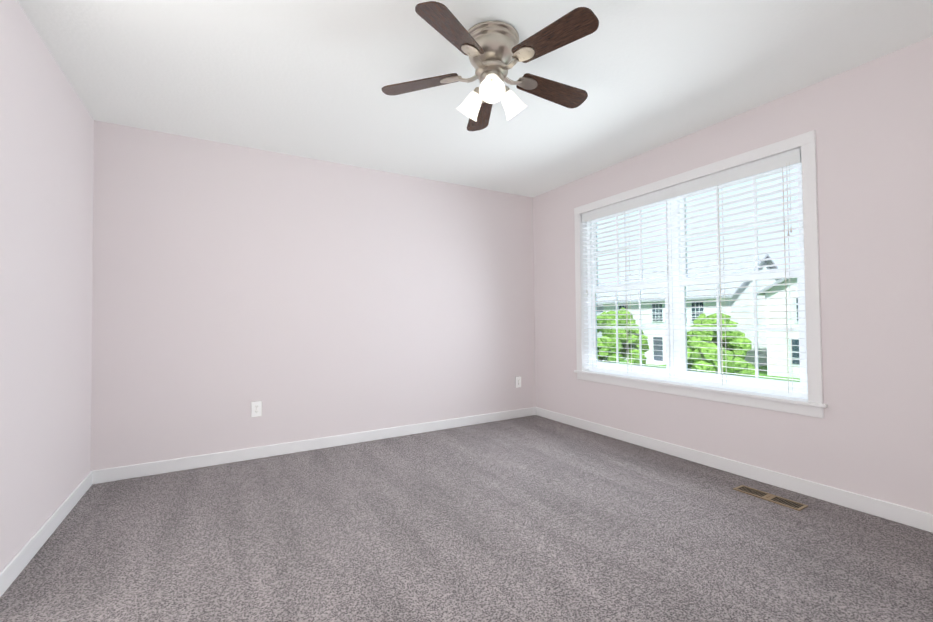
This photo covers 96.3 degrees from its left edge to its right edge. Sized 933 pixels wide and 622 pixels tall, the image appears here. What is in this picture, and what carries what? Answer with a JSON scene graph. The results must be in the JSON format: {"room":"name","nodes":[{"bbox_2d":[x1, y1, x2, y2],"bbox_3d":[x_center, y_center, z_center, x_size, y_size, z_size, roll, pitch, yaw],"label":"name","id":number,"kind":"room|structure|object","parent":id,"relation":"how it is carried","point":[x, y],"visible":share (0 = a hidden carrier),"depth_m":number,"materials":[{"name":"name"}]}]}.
{"room":"empty bedroom","nodes":[
{"label":"empty bedroom","id":0,"kind":"room"},
{"bbox_2d":[0,0,93,571],"bbox_3d":[-1.466,-0.122,0.859,0.150,2.440,4.398,0,-1,-30],"label":"wall","id":1,"kind":"structure","parent":0,"point":[46,184],"depth_m":2.01,"materials":[{"name":"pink paint"}]},
{"bbox_2d":[0,471,91,596],"bbox_3d":[-1.419,1.055,0.934,0.012,0.090,4.236,0,-1,-30],"label":"baseboard","id":2,"kind":"structure","parent":1,"relation":"attached to","point":[13,568],"depth_m":1.98,"materials":[{"name":"white wood"}]},
{"bbox_2d":[91,120,535,470],"bbox_3d":[-0.909,-0.064,3.811,4.078,2.440,0.150,0,-1,-30],"label":"wall","id":3,"kind":"structure","parent":0,"point":[302,298],"depth_m":3.40,"materials":[{"name":"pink paint"}]},
{"bbox_2d":[251,401,261,416],"bbox_3d":[-1.642,0.767,3.270,0.075,0.121,0.010,0,-1,-30],"label":"electrical outlet","id":4,"kind":"object","parent":3,"relation":"attached to","point":[256,408],"visible":1,"depth_m":3.27,"materials":[{"name":"white plastic"}]},
{"bbox_2d":[90,407,535,483],"bbox_3d":[-0.856,1.109,3.716,3.778,0.090,0.012,0,-1,-30],"label":"baseboard","id":5,"kind":"structure","parent":3,"relation":"attached to","point":[144,469],"depth_m":3.36,"materials":[{"name":"white wood"}]},
{"bbox_2d":[515,376,520,387],"bbox_3d":[0.566,0.773,4.552,0.075,0.121,0.010,0,-1,-30],"label":"electrical outlet","id":6,"kind":"object","parent":3,"relation":"attached to","point":[517,381],"visible":1,"depth_m":4.55,"materials":[{"name":"white plastic"}]},
{"bbox_2d":[0,415,932,621],"bbox_3d":[0.208,1.204,1.881,4.078,0.200,4.548,0,-1,-30],"label":"floor","id":7,"kind":"structure","parent":0,"point":[534,518],"depth_m":1.98,"materials":[{"name":"carpet"}]},
{"bbox_2d":[733,485,807,510],"bbox_3d":[1.784,1.096,2.467,0.106,0.010,0.345,0,-1,-30],"label":"air vent register","id":8,"kind":"object","parent":7,"relation":"on","point":[788,503],"visible":1,"depth_m":2.45,"materials":[{"name":"brown metal"}]},
{"bbox_2d":[17,0,932,196],"bbox_3d":[0.182,-1.435,1.938,4.078,0.200,4.548,0,-1,-30],"label":"ceiling","id":9,"kind":"structure","parent":0,"point":[307,78],"depth_m":2.30,"materials":[{"name":"white paint"}]},
{"bbox_2d":[382,1,598,130],"bbox_3d":[0.156,-1.147,2.050,1.067,0.370,1.083,0,-1,-30],"label":"ceiling fan","id":10,"kind":"object","parent":9,"relation":"hanging from","point":[492,50],"visible":1,"depth_m":1.96,"materials":[{"name":"brown wood"}]},
{"bbox_2d":[533,36,932,513],"bbox_3d":[1.894,-0.111,2.896,0.150,2.440,4.248,0,-1,-30],"label":"wall","id":11,"kind":"structure","parent":0,"point":[870,433],"depth_m":2.36,"materials":[{"name":"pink paint"}]},
{"bbox_2d":[574,130,827,417],"bbox_3d":[1.632,-0.198,3.321,0.195,1.687,1.991,0,-1,-30],"label":"window","id":12,"kind":"structure","parent":11,"relation":"in","point":[812,404],"depth_m":3.04,"materials":[{"name":"white"}]},
{"bbox_2d":[581,148,807,396],"bbox_3d":[1.607,-0.217,3.308,0.068,1.504,1.803,0,-1,-30],"label":"window blinds","id":13,"kind":"object","parent":12,"relation":"attached to","point":[782,160],"visible":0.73,"depth_m":3.05,"materials":[{"name":"white plastic"}]},
{"bbox_2d":[536,407,932,532],"bbox_3d":[1.838,1.063,2.824,0.012,0.090,4.236,0,-1,-30],"label":"baseboard","id":14,"kind":"structure","parent":11,"relation":"attached to","point":[918,519],"depth_m":2.65,"materials":[{"name":"white wood"}]},
{"label":"outside","id":15,"kind":"structure","parent":0,"visible":0},
{"bbox_2d":[604,360,799,381],"bbox_3d":[60.693,4.768,58.049,156.249,0.300,200.000,0,-1,-30],"label":"lawn","id":16,"kind":"structure","parent":15,"point":[761,373],"depth_m":29.38,"materials":[{"name":"green plant"}]},
{"bbox_2d":[596,282,608,336],"bbox_3d":[12.443,0.564,51.556,11.650,8.780,11.900,0,-1,-30],"label":"house","id":17,"kind":"structure","parent":16,"relation":"on","point":[599,307],"depth_m":46.83,"materials":[{"name":"grey"}]},
{"bbox_2d":[597,307,648,365],"bbox_3d":[5.795,2.058,16.328,2.548,4.405,2.352,0,-1,-30],"label":"tree","id":18,"kind":"object","parent":16,"relation":"on","point":[631,332],"depth_m":15.60,"materials":[{"name":"green plant"}]},
{"bbox_2d":[597,254,779,366],"bbox_3d":[20.834,0.062,39.092,11.650,9.080,12.900,0,-1,-30],"label":"house","id":19,"kind":"structure","parent":16,"relation":"on","point":[659,340],"depth_m":34.53,"materials":[{"name":"white"}]},
{"bbox_2d":[687,312,754,376],"bbox_3d":[7.683,2.088,12.960,2.263,4.162,2.309,0,-1,-30],"label":"tree","id":20,"kind":"object","parent":16,"relation":"on","point":[734,341],"depth_m":12.40,"materials":[{"name":"green plant"}]},
{"bbox_2d":[757,278,799,377],"bbox_3d":[27.199,-0.133,26.021,11.762,8.780,11.900,0,-1,-30],"label":"house","id":21,"kind":"structure","parent":16,"relation":"on","point":[771,339],"depth_m":27.74,"materials":[{"name":"white"}]}
]}

